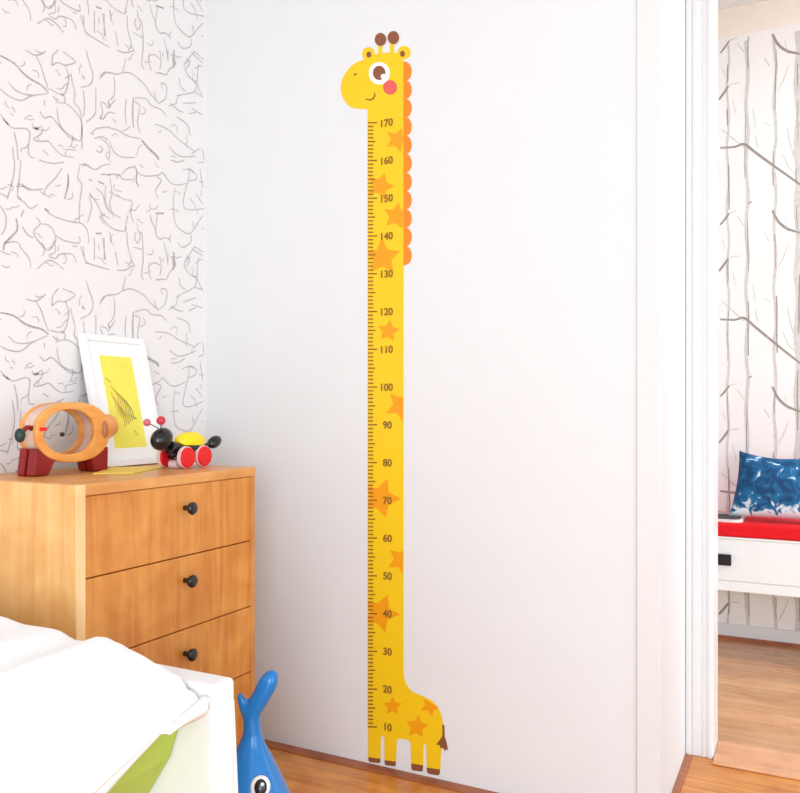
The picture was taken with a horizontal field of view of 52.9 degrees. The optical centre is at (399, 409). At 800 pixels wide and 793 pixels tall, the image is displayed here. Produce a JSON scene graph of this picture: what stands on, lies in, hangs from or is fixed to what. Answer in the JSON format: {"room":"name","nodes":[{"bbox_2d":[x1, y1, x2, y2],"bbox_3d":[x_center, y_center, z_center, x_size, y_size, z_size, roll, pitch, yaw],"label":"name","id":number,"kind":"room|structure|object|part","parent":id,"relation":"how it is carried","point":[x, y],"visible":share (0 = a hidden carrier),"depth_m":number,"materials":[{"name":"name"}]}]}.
{"room":"child's bedroom","nodes":[
{"label":"child's bedroom","id":0,"kind":"room"},
{"bbox_2d":[0,0,204,472],"bbox_3d":[-1.598,-0.357,0.512,0.120,2.602,4.262,0,0,27],"label":"wall","id":1,"kind":"structure","parent":0,"point":[102,102],"depth_m":2.02,"materials":[{"name":"paper"}]},
{"bbox_2d":[205,0,685,792],"bbox_3d":[0.075,-0.357,2.370,1.415,2.600,0.568,0,0,27],"label":"wall","id":2,"kind":"structure","parent":0,"point":[520,277],"depth_m":2.02,"materials":[{"name":"white paint"}]},
{"bbox_2d":[341,31,447,774],"bbox_3d":[-0.020,-0.030,2.098,0.316,1.924,0.003,0,0,27],"label":"chart","id":3,"kind":"object","parent":2,"relation":"attached to","point":[378,83],"visible":1,"depth_m":2.11,"materials":[{"name":"yellow paper"}]},
{"bbox_2d":[264,739,692,792],"bbox_3d":[0.107,0.940,2.281,1.313,0.007,0.498,0,0,27],"label":"trim floor moulding","id":4,"kind":"structure","parent":2,"relation":"attached to","point":[387,771],"depth_m":2.10,"materials":[{"name":"brown wood"}]},
{"bbox_2d":[637,0,659,792],"bbox_3d":[0.557,-0.361,1.803,0.049,2.592,0.006,0,0,27],"label":"board","id":5,"kind":"object","parent":2,"relation":"attached to","point":[648,11],"visible":1,"depth_m":1.80,"materials":[{"name":"white paint"}]},
{"bbox_2d":[269,639,799,792],"bbox_3d":[0.361,0.968,0.489,4.600,0.050,6.400,0,0,27],"label":"floor","id":6,"kind":"structure","parent":0,"point":[759,684],"depth_m":2.33,"materials":[{"name":"brown wood"}]},
{"bbox_2d":[0,464,254,746],"bbox_3d":[-0.636,0.541,1.817,0.404,0.803,0.544,0,0,27],"label":"dresser","id":7,"kind":"object","parent":6,"relation":"on","point":[159,564],"visible":0.71,"depth_m":1.66,"materials":[{"name":"brown wood"}]},
{"bbox_3d":[-0.766,0.542,1.590,0.376,0.802,0.022,0,0,27],"label":"panel","id":8,"kind":"part","parent":7,"relation":"part of","materials":[{"name":"brown wood"}]},
{"bbox_2d":[14,402,118,476],"bbox_3d":[-0.740,0.061,1.779,0.071,0.157,0.269,0,0,27],"label":"piggy bank","id":9,"kind":"object","parent":7,"relation":"on","point":[47,434],"visible":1,"depth_m":1.75,"materials":[{"name":"orange wood"}]},
{"bbox_3d":[-0.787,0.052,1.665,0.022,0.030,0.022,0,0,27],"label":"tail knob","id":10,"kind":"part","parent":9,"relation":"part of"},
{"bbox_3d":[-0.726,0.048,1.759,0.002,0.097,0.136,0,0,27],"label":"clear pane","id":11,"kind":"part","parent":9,"relation":"part of","materials":[{"name":"clear plastic"}]},
{"bbox_2d":[77,333,159,467],"bbox_3d":[-0.701,-0.024,2.036,0.093,0.329,0.208,0,0,27],"label":"picture frame","id":12,"kind":"object","parent":7,"relation":"on","point":[116,371],"visible":0.88,"depth_m":2.04,"materials":[{"name":"white wood"}]},
{"bbox_2d":[99,355,146,447],"bbox_3d":[-0.701,-0.021,2.037,0.001,0.238,0.106,-15,-7,26],"label":"print","id":13,"kind":"object","parent":12,"relation":"attached to","point":[119,380],"depth_m":2.04,"materials":[{"name":"yellow paper"}]},
{"bbox_3d":[-0.642,0.151,1.832,0.379,0.022,0.522,0,0,27],"label":"panel","id":14,"kind":"part","parent":7,"relation":"part of","materials":[{"name":"brown wood"}]},
{"bbox_2d":[93,466,162,473],"bbox_3d":[-0.623,0.139,1.853,0.128,0.002,0.202,0,0,-6],"label":"card","id":15,"kind":"object","parent":7,"relation":"on","point":[112,470],"visible":0.88,"depth_m":1.83,"materials":[{"name":"yellow paper"}]},
{"bbox_3d":[-0.489,0.399,1.745,0.023,0.158,0.503,0,0,27],"label":"drawer","id":16,"kind":"part","parent":7,"relation":"part of","materials":[{"name":"brown wood"}]},
{"bbox_3d":[-0.489,0.241,1.745,0.023,0.154,0.503,0,0,27],"label":"drawer","id":17,"kind":"part","parent":7,"relation":"part of","materials":[{"name":"brown wood"}]},
{"bbox_2d":[143,416,221,468],"bbox_3d":[-0.520,0.077,1.959,0.078,0.126,0.248,0,0,27],"label":"toy bug","id":18,"kind":"object","parent":7,"relation":"on","point":[187,448],"visible":1,"depth_m":1.92,"materials":[{"name":"black paint"}]},
{"bbox_3d":[-0.489,0.559,1.745,0.023,0.158,0.503,0,0,27],"label":"drawer","id":19,"kind":"part","parent":7,"relation":"part of","materials":[{"name":"brown wood"}]},
{"bbox_3d":[-0.458,0.532,1.751,0.028,0.028,0.028,0,0,27],"label":"knob","id":20,"kind":"part","parent":7,"relation":"part of","materials":[{"name":"black paint"}]},
{"bbox_3d":[-0.458,0.372,1.751,0.028,0.028,0.028,0,0,27],"label":"knob","id":21,"kind":"part","parent":7,"relation":"part of","materials":[{"name":"black paint"}]},
{"bbox_3d":[-0.458,0.214,1.751,0.028,0.028,0.028,0,0,27],"label":"knob","id":22,"kind":"part","parent":7,"relation":"part of","materials":[{"name":"black paint"}]},
{"bbox_3d":[-0.489,0.719,1.745,0.023,0.158,0.503,0,0,27],"label":"drawer","id":23,"kind":"part","parent":7,"relation":"part of","materials":[{"name":"brown wood"}]},
{"bbox_3d":[-0.528,0.553,2.058,0.376,0.780,0.016,0,0,27],"label":"panel","id":24,"kind":"part","parent":7,"relation":"part of","materials":[{"name":"brown wood"}]},
{"bbox_2d":[108,664,237,792],"bbox_3d":[-1.080,0.543,0.473,0.795,0.800,2.163,0,0,27],"label":"bed","id":25,"kind":"object","parent":6,"relation":"on","point":[200,756],"visible":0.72,"depth_m":1.20,"materials":[{"name":"white paint"}]},
{"bbox_2d":[96,734,160,792],"bbox_3d":[-1.063,0.507,0.524,0.730,0.153,1.867,0,0,27],"label":"blanket","id":26,"kind":"object","parent":25,"relation":"on","point":[106,787],"visible":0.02,"depth_m":1.09,"materials":[{"name":"white fabric"}]},
{"bbox_2d":[0,616,209,792],"bbox_3d":[-1.045,0.441,0.514,0.774,0.206,1.869,0,0,27],"label":"duvet","id":27,"kind":"object","parent":26,"relation":"on","point":[73,713],"visible":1,"depth_m":1.07,"materials":[{"name":"white fabric"}]},
{"bbox_3d":[-1.106,0.543,0.476,0.717,0.200,2.005,0,0,27],"label":"mattress","id":28,"kind":"part","parent":25,"relation":"part of","materials":[{"name":"green fabric"}]},
{"bbox_3d":[-0.616,0.615,1.385,0.795,0.416,0.050,0,0,27],"label":"footboard","id":29,"kind":"part","parent":25,"relation":"part of","materials":[{"name":"white paint"}]},
{"bbox_3d":[-0.276,0.693,1.259,0.066,0.500,0.033,0,0,27],"label":"leg","id":30,"kind":"part","parent":25,"relation":"part of","materials":[{"name":"white paint"}]},
{"bbox_2d":[236,670,290,792],"bbox_3d":[-0.285,0.721,1.550,0.227,0.438,0.218,0,0,-43],"label":"toy whale","id":31,"kind":"object","parent":6,"relation":"on","point":[258,771],"visible":0.88,"depth_m":1.53,"materials":[{"name":"blue plastic"}]},
{"bbox_2d":[712,741,799,780],"bbox_3d":[1.242,0.939,2.016,0.846,0.008,0.160,0,0,27],"label":"threshold","id":32,"kind":"object","parent":6,"relation":"on","point":[727,754],"depth_m":2.15,"materials":[{"name":"brown wood"}]},
{"bbox_2d":[718,0,766,10],"bbox_3d":[0.333,-1.682,0.434,4.600,0.050,6.276,0,0,27],"label":"ceiling","id":33,"kind":"structure","parent":0,"point":[722,4],"depth_m":3.28,"materials":[{"name":"white paint"}]},
{"bbox_2d":[718,22,799,630],"bbox_3d":[1.735,-0.300,3.185,4.600,2.487,0.101,0,0,27],"label":"wall","id":34,"kind":"structure","parent":0,"point":[759,71],"depth_m":3.27,"materials":[{"name":"white paper"}]},
{"bbox_2d":[718,536,799,597],"bbox_3d":[1.775,0.566,2.878,2.050,0.198,0.412,0,0,27],"label":"bench","id":35,"kind":"object","parent":34,"relation":"attached to","point":[748,565],"visible":0.21,"depth_m":2.91,"materials":[{"name":"white paint"}]},
{"bbox_3d":[1.186,0.550,2.956,0.060,0.041,0.016,0,0,27],"label":"handle","id":36,"kind":"part","parent":35,"relation":"part of","materials":[{"name":"black paint"}]},
{"bbox_2d":[718,511,799,540],"bbox_3d":[1.773,0.441,2.873,2.030,0.050,0.362,0,0,27],"label":"seat cushion","id":37,"kind":"object","parent":35,"relation":"on","point":[751,527],"visible":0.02,"depth_m":2.93,"materials":[{"name":"red fabric"}]},
{"bbox_2d":[718,512,745,522],"bbox_3d":[1.237,0.410,3.085,0.155,0.010,0.220,0,0,27],"label":"tray","id":38,"kind":"object","parent":37,"relation":"on","point":[722,516],"visible":0.41,"depth_m":3.04,"materials":[{"name":"white"}]},
{"bbox_2d":[729,451,799,519],"bbox_3d":[1.406,0.280,2.997,0.332,0.247,0.140,0,0,23],"label":"pillow","id":39,"kind":"object","parent":37,"relation":"on","point":[766,487],"visible":1,"depth_m":2.97,"materials":[{"name":"blue fabric"}]},
{"bbox_3d":[1.778,0.470,2.883,2.050,0.006,0.400,0,0,27],"label":"seat","id":40,"kind":"part","parent":35,"relation":"part of","materials":[{"name":"white paint"}]},
{"bbox_3d":[1.693,0.647,2.718,2.050,0.036,0.018,0,0,27],"label":"rail","id":41,"kind":"part","parent":35,"relation":"part of","materials":[{"name":"white paint"}]},
{"bbox_2d":[718,0,799,37],"bbox_3d":[1.734,-1.601,3.184,4.600,0.113,0.104,0,0,27],"label":"trim","id":42,"kind":"structure","parent":34,"relation":"attached to","point":[767,14],"depth_m":3.27,"materials":[{"name":"paint"}]},
{"bbox_2d":[718,622,799,643],"bbox_3d":[1.710,0.906,3.135,4.600,0.050,0.012,0,0,27],"label":"baseboard","id":43,"kind":"structure","parent":34,"relation":"attached to","point":[763,633],"depth_m":3.26,"materials":[{"name":"white paint"}]},
{"bbox_2d":[718,634,799,647],"bbox_3d":[1.707,0.936,3.129,4.600,0.014,0.026,0,0,27],"label":"baseboard","id":44,"kind":"structure","parent":34,"relation":"attached to","point":[726,637],"depth_m":3.25,"materials":[{"name":"brown wood"}]},
{"bbox_3d":[2.015,-0.357,1.644,2.702,2.600,0.100,0,0,27],"label":"wall","id":45,"kind":"structure","parent":0,"visible":0},
{"bbox_2d":[686,0,717,758],"bbox_3d":[0.839,-0.157,2.234,0.070,2.200,0.127,0,0,27],"label":"door frame","id":46,"kind":"structure","parent":45,"relation":"attached to","point":[699,13],"depth_m":2.19,"materials":[{"name":"white paint"}]}
]}

